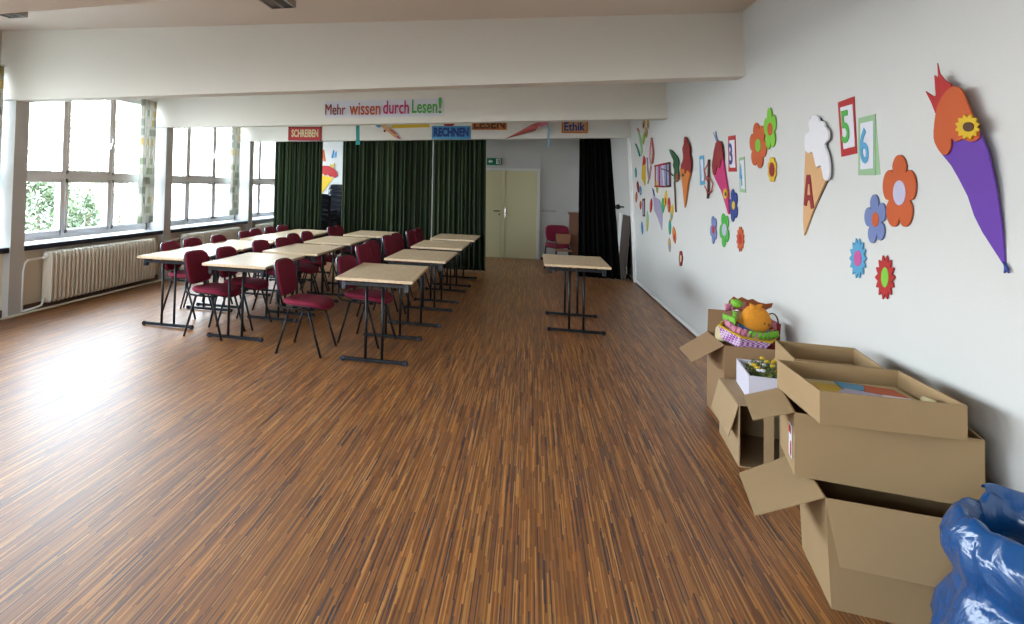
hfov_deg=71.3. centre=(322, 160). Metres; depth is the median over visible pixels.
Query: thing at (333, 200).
chair
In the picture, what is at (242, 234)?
office chair
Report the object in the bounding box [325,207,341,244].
chair
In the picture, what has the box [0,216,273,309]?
wall
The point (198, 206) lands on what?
lawn
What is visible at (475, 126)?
sign
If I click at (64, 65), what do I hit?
beam
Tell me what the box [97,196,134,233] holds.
shrub
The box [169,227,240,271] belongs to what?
radiator
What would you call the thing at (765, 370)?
bunch
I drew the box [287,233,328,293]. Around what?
chair
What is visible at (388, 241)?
office chair
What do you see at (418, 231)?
office chair
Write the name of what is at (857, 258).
paper flower
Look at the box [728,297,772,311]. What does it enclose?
plush
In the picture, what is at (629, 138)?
trim
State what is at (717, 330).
plush
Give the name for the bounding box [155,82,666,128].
beam
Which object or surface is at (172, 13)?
ceiling
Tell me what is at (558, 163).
wall
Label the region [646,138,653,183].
kite
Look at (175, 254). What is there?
folding table
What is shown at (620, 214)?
panel
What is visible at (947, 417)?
cardboard tray
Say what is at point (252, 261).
folding table
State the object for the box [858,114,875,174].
sheet
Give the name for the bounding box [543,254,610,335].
folding table
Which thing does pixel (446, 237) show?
folding table
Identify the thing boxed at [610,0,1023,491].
wall
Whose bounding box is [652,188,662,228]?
paper cone
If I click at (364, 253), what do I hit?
chair
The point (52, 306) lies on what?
pipe
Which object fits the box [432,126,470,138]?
sign
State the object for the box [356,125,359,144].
ribbon
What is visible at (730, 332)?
basket
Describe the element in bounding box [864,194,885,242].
paper flower
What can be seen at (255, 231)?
office chair
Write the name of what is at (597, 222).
stage curtain
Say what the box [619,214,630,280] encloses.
leaning board
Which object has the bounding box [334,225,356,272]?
office chair
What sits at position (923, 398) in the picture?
paper roll
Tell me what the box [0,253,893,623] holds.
floor
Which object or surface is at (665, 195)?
paper leaf
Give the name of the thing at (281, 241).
office chair
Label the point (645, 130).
paper leaf
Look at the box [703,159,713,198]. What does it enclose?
ornament
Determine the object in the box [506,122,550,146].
cone
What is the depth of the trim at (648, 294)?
9.04 m
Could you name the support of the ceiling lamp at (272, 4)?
attached to the ceiling
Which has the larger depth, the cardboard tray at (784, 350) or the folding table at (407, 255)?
the folding table at (407, 255)
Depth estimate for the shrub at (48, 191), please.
14.53 m
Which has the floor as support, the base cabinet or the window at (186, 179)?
the base cabinet
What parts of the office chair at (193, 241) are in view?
leg, backrest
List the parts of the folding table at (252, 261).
post, rail, post, post, post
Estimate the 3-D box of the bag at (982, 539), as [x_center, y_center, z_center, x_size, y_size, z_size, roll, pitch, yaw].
[2.239,1.410,2.101,0.527,0.625,0.608,1,-2,17]
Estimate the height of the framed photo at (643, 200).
0.294 m
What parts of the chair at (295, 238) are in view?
backrest, seat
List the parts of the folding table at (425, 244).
post, post, post, post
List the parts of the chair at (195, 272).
leg, backrest, leg, seat, leg, leg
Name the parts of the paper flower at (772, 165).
flower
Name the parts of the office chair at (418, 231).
backrest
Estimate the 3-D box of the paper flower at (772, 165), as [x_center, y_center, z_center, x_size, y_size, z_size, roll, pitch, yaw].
[3.296,0.065,4.982,0.014,0.181,0.186,1,-2,17]
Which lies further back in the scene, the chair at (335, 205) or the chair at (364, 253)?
the chair at (335, 205)
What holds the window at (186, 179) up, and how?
in the wall at (33, 269)
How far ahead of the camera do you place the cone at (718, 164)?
6.28 m
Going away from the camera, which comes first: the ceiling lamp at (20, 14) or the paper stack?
the paper stack
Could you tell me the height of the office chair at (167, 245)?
0.859 m
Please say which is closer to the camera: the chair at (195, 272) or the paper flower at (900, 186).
the paper flower at (900, 186)
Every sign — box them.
[288,127,321,140]
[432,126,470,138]
[472,123,506,129]
[487,158,501,164]
[562,121,587,132]
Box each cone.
[322,163,336,192]
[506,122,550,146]
[680,137,690,207]
[712,131,729,213]
[803,115,830,234]
[926,63,1009,272]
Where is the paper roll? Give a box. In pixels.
[920,396,935,401]
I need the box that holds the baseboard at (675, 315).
[626,271,699,336]
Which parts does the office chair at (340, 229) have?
backrest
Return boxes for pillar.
[0,100,29,318]
[134,127,173,279]
[225,141,254,230]
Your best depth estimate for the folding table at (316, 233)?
11.67 m
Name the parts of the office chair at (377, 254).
backrest, leg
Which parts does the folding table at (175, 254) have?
post, rail, post, post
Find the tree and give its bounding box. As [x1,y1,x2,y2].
[28,109,136,225]
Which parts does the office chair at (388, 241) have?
backrest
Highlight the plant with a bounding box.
[661,149,678,211]
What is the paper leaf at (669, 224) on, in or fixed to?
attached to the wall at (952, 320)
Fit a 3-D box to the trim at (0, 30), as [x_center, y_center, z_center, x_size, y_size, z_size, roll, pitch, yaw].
[-3.786,-1.408,7.847,0.300,0.650,19.850,1,-2,17]
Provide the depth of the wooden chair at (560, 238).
13.43 m
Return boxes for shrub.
[25,170,85,241]
[70,191,100,236]
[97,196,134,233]
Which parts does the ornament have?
stem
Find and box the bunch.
[744,357,776,378]
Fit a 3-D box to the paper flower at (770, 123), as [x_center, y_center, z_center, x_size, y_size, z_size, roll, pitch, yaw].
[3.293,-0.238,4.997,0.025,0.303,0.280,1,-2,17]
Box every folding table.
[137,247,239,328]
[193,240,274,308]
[202,252,304,341]
[240,233,303,291]
[263,243,343,316]
[273,229,328,280]
[304,236,369,296]
[335,263,428,366]
[343,230,397,263]
[384,249,457,327]
[411,240,469,303]
[430,234,479,287]
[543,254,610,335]
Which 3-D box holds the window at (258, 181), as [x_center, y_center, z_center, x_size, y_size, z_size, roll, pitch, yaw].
[-1.172,0.308,15.765,0.375,2.115,3.054,1,-2,17]
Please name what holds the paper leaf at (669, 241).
attached to the wall at (952, 320)
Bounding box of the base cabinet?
[567,212,578,255]
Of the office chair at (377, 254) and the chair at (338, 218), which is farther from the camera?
the chair at (338, 218)
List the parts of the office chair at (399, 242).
backrest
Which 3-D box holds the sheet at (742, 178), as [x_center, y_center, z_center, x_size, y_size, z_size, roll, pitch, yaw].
[3.524,0.120,5.707,0.021,0.300,0.181,1,-2,17]
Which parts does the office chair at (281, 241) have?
backrest, leg, seat, leg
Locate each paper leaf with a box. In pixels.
[644,127,647,137]
[646,211,648,230]
[661,198,664,212]
[664,190,666,206]
[667,198,670,211]
[668,219,670,234]
[668,238,670,251]
[670,204,673,221]
[672,226,675,243]
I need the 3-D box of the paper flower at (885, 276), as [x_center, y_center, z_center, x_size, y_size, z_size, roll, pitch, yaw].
[2.844,0.591,3.436,0.021,0.230,0.213,1,-2,17]
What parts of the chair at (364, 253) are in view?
backrest, leg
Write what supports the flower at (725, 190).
on the cone at (718, 164)
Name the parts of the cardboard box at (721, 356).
panel, panel, panel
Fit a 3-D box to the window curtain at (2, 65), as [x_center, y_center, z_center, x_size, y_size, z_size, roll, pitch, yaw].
[-3.691,-0.133,7.430,0.084,1.940,0.510,1,-2,17]
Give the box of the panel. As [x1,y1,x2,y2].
[618,213,622,251]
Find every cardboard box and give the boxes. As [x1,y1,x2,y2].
[679,309,776,415]
[711,378,784,468]
[739,456,952,623]
[743,388,984,503]
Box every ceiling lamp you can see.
[0,12,27,18]
[259,0,295,8]
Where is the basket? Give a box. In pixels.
[718,299,779,348]
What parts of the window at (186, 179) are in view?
sill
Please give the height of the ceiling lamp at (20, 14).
0.150 m
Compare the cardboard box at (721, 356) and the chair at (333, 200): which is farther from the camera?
the chair at (333, 200)
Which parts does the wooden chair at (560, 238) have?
seat, backrest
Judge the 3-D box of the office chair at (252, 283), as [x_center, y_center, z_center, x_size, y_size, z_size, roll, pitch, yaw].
[-0.899,1.410,7.656,0.557,0.859,0.519,1,-2,20]
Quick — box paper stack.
[805,378,916,399]
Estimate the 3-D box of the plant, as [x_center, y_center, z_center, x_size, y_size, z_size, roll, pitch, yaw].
[4.406,0.252,8.597,0.047,0.783,1.128,1,-2,17]
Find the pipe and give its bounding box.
[0,277,169,320]
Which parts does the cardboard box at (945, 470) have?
panel, panel, panel, panel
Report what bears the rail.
attached to the wall at (558, 163)
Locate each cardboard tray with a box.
[775,340,884,368]
[777,359,967,440]
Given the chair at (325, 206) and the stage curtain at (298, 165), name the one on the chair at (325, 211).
the chair at (325, 206)
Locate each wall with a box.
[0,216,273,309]
[321,139,578,259]
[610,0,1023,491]
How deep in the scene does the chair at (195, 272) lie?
7.08 m
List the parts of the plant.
stem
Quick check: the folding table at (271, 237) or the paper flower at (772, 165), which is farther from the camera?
the folding table at (271, 237)
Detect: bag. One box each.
[766,313,780,349]
[930,483,1023,623]
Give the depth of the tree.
25.07 m
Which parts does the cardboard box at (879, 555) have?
panel, panel, panel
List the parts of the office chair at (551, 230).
backrest, seat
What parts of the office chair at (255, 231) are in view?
backrest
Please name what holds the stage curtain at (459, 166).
on the floor
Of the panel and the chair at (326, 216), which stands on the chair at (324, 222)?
the chair at (326, 216)
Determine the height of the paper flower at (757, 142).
0.355 m
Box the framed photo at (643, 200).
[642,198,644,216]
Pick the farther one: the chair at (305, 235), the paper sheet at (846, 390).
the chair at (305, 235)
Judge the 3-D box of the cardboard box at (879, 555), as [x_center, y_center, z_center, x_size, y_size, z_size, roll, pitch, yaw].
[2.204,1.537,2.755,0.817,0.424,0.618,1,-2,25]
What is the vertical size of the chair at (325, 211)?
0.859 m
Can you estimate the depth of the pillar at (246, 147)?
14.08 m
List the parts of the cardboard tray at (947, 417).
panel, panel, panel, panel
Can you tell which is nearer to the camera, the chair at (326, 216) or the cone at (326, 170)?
the chair at (326, 216)
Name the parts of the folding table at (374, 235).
post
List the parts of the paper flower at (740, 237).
flower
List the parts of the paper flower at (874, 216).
flower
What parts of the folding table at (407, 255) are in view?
post, rail, post, post, post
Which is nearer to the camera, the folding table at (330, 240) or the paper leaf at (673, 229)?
the paper leaf at (673, 229)
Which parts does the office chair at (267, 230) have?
backrest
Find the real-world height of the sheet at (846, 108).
0.320 m
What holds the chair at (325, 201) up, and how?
on the chair at (325, 206)
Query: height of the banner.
0.285 m
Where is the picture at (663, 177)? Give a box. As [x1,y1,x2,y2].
[654,162,671,187]
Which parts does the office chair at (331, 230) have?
backrest, seat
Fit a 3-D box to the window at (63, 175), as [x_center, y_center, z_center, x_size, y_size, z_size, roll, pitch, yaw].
[-3.132,0.045,9.399,0.375,2.115,3.106,1,-2,17]
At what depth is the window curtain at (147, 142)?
10.55 m
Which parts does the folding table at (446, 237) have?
post, post, post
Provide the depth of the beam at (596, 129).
12.97 m
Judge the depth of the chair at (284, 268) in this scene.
6.47 m
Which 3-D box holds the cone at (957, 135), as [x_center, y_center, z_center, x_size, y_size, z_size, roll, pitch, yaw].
[2.572,0.007,2.751,0.081,0.845,0.418,1,-2,9]
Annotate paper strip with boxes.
[391,124,428,127]
[635,128,642,156]
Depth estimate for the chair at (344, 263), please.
6.91 m
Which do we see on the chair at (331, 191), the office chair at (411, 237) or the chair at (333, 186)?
the chair at (333, 186)
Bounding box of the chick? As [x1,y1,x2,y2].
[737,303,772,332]
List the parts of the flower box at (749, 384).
panel, panel, panel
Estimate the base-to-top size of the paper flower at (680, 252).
0.193 m
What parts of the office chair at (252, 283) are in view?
leg, backrest, seat, leg, leg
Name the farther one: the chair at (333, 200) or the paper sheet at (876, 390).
the chair at (333, 200)
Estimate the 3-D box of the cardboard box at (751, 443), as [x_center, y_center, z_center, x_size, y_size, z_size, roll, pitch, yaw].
[2.732,1.631,4.218,0.472,0.361,0.620,1,-2,21]
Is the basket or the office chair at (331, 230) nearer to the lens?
the basket
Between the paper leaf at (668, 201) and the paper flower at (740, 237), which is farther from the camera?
the paper leaf at (668, 201)
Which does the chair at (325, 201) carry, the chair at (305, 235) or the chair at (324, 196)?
the chair at (324, 196)
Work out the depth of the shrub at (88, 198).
16.37 m
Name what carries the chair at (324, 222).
on the floor
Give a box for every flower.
[679,251,682,265]
[710,216,716,243]
[719,213,728,246]
[723,188,727,198]
[729,189,737,221]
[736,226,743,251]
[749,123,766,167]
[764,108,776,148]
[768,157,776,181]
[849,238,866,277]
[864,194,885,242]
[875,255,895,298]
[883,155,917,226]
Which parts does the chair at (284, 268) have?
leg, backrest, leg, seat, leg, leg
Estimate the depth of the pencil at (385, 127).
13.19 m
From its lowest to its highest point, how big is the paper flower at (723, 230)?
0.315 m
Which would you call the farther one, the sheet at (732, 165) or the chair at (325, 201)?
the chair at (325, 201)
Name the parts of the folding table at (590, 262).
post, post, rail, post, post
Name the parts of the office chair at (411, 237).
backrest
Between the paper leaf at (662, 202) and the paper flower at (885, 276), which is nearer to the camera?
the paper flower at (885, 276)
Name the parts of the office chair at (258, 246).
leg, backrest, seat, leg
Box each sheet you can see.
[699,155,704,184]
[728,135,736,171]
[739,157,745,192]
[810,382,842,391]
[834,381,863,390]
[838,96,856,156]
[838,388,882,396]
[857,384,909,398]
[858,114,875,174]
[876,125,880,174]
[882,395,911,399]
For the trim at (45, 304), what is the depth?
8.94 m
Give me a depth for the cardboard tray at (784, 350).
3.59 m
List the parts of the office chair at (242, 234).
backrest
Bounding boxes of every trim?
[0,30,1,62]
[0,269,179,317]
[626,274,696,337]
[627,134,636,282]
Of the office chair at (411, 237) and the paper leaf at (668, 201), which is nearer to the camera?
the paper leaf at (668, 201)
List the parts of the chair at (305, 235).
backrest, seat, leg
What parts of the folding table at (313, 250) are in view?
post, post, post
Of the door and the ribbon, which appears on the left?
the ribbon
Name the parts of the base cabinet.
drawer, door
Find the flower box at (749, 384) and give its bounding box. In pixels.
[736,358,777,393]
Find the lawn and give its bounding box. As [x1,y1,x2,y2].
[25,192,270,232]
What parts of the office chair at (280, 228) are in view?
backrest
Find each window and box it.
[0,247,8,253]
[24,99,162,250]
[171,128,247,232]
[252,142,275,222]
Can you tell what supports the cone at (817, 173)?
attached to the wall at (952, 320)
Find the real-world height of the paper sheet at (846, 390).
0.004 m
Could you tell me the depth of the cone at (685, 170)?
7.67 m
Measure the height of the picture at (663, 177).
0.323 m
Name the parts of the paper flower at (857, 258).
flower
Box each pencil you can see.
[376,125,400,138]
[641,156,645,184]
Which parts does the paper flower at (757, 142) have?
flower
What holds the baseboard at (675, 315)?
attached to the wall at (952, 320)
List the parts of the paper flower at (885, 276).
flower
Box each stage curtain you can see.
[273,141,322,247]
[341,140,432,267]
[432,140,485,270]
[578,138,620,279]
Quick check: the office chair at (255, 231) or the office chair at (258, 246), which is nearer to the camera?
the office chair at (258, 246)
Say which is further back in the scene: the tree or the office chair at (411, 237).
the tree
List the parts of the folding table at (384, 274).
post, rail, post, post, post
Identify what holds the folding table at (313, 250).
on the floor
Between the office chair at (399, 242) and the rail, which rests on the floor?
the office chair at (399, 242)
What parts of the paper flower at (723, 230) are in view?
flower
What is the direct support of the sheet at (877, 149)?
attached to the wall at (952, 320)
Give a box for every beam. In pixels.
[0,0,169,13]
[1,12,744,102]
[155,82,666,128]
[241,121,630,141]
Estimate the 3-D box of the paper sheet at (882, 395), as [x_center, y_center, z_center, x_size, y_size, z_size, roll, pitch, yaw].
[2.380,0.984,2.785,0.122,0.004,0.102,0,-2,28]
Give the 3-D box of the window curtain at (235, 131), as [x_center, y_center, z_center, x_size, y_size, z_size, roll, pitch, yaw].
[-1.754,0.128,13.734,0.089,1.940,0.470,1,-2,17]
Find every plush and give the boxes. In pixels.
[715,321,727,342]
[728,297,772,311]
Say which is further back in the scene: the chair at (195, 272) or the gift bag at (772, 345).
the chair at (195, 272)
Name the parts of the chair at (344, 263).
leg, backrest, leg, seat, leg, leg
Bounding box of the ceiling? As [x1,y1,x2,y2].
[0,0,755,30]
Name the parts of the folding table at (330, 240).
post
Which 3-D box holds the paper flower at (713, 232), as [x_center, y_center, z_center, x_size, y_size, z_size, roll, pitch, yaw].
[3.833,0.680,6.660,0.018,0.274,0.255,1,-2,17]
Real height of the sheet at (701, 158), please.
0.307 m
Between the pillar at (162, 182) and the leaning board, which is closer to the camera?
the pillar at (162, 182)
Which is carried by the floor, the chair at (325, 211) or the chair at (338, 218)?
the chair at (338, 218)
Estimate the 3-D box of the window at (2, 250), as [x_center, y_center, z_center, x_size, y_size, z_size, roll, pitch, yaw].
[-4.130,-0.089,6.157,0.375,2.115,3.244,1,-2,17]
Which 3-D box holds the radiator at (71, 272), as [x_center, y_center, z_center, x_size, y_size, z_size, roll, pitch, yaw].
[-3.036,1.463,9.116,0.185,0.664,2.770,1,-2,17]
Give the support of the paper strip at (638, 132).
attached to the wall at (952, 320)
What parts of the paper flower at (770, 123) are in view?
flower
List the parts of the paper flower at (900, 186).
flower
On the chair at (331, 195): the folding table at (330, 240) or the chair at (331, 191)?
the chair at (331, 191)
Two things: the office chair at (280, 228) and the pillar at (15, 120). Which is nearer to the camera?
the pillar at (15, 120)
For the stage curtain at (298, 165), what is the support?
on the floor
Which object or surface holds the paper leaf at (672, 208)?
attached to the wall at (952, 320)
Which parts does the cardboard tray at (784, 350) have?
panel, panel, panel, panel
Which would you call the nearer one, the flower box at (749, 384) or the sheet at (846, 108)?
the sheet at (846, 108)
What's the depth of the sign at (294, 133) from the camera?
13.70 m
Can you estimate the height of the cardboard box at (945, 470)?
0.266 m
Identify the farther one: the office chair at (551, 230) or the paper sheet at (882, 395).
the office chair at (551, 230)
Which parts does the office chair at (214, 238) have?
backrest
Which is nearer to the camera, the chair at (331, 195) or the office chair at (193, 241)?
the office chair at (193, 241)
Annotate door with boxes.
[486,168,540,259]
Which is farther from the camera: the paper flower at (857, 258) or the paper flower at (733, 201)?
the paper flower at (733, 201)
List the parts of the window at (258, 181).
sill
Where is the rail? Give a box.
[540,210,555,211]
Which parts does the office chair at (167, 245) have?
leg, backrest, leg, seat, leg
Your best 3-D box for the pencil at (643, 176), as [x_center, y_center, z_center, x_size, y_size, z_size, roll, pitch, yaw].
[5.044,0.157,10.671,0.034,0.467,0.450,1,-2,17]
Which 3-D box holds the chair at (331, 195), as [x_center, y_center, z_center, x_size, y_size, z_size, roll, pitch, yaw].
[0.381,1.186,15.650,0.519,0.859,0.557,1,-2,9]
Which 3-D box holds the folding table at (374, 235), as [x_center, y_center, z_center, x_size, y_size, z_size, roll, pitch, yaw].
[0.853,1.638,11.764,0.700,0.760,1.220,1,-2,17]
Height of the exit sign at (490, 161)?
0.165 m
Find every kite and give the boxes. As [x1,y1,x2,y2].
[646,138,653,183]
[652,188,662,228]
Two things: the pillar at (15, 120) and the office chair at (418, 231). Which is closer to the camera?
the pillar at (15, 120)
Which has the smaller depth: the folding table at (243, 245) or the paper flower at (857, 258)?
the paper flower at (857, 258)
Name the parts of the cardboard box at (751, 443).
panel, panel, panel, panel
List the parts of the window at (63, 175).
sill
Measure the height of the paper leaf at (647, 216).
0.320 m
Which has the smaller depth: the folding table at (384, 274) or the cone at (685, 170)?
the folding table at (384, 274)
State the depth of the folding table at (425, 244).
9.55 m
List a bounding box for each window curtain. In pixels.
[0,63,5,170]
[136,99,157,222]
[228,127,240,214]
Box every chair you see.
[160,241,212,318]
[183,237,232,307]
[183,249,245,340]
[210,234,255,299]
[215,246,271,330]
[238,230,264,278]
[250,228,274,276]
[251,239,295,310]
[264,226,300,279]
[274,258,336,357]
[275,237,319,303]
[276,225,301,277]
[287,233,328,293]
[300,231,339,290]
[321,208,337,245]
[321,213,329,224]
[321,218,337,256]
[322,194,337,225]
[322,199,336,224]
[322,203,335,224]
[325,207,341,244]
[327,217,340,244]
[327,226,355,276]
[328,184,341,190]
[328,189,341,194]
[329,194,341,197]
[331,198,341,202]
[331,203,341,207]
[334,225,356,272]
[336,255,396,348]
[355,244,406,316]
[364,240,410,311]
[382,235,419,297]
[391,233,429,289]
[405,229,439,282]
[413,228,445,277]
[543,225,569,267]
[555,233,571,272]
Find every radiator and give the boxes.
[21,238,155,311]
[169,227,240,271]
[249,222,272,247]
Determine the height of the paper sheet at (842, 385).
0.004 m
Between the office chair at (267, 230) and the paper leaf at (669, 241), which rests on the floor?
the office chair at (267, 230)
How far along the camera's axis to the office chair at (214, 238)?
9.37 m
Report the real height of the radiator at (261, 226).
0.664 m
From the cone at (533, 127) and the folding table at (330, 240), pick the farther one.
the cone at (533, 127)
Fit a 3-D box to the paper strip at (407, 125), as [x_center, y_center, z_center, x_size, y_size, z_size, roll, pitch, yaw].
[1.698,-0.732,13.092,0.740,0.220,0.006,1,-2,17]
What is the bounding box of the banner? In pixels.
[325,97,443,117]
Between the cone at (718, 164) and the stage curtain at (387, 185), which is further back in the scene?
the stage curtain at (387, 185)

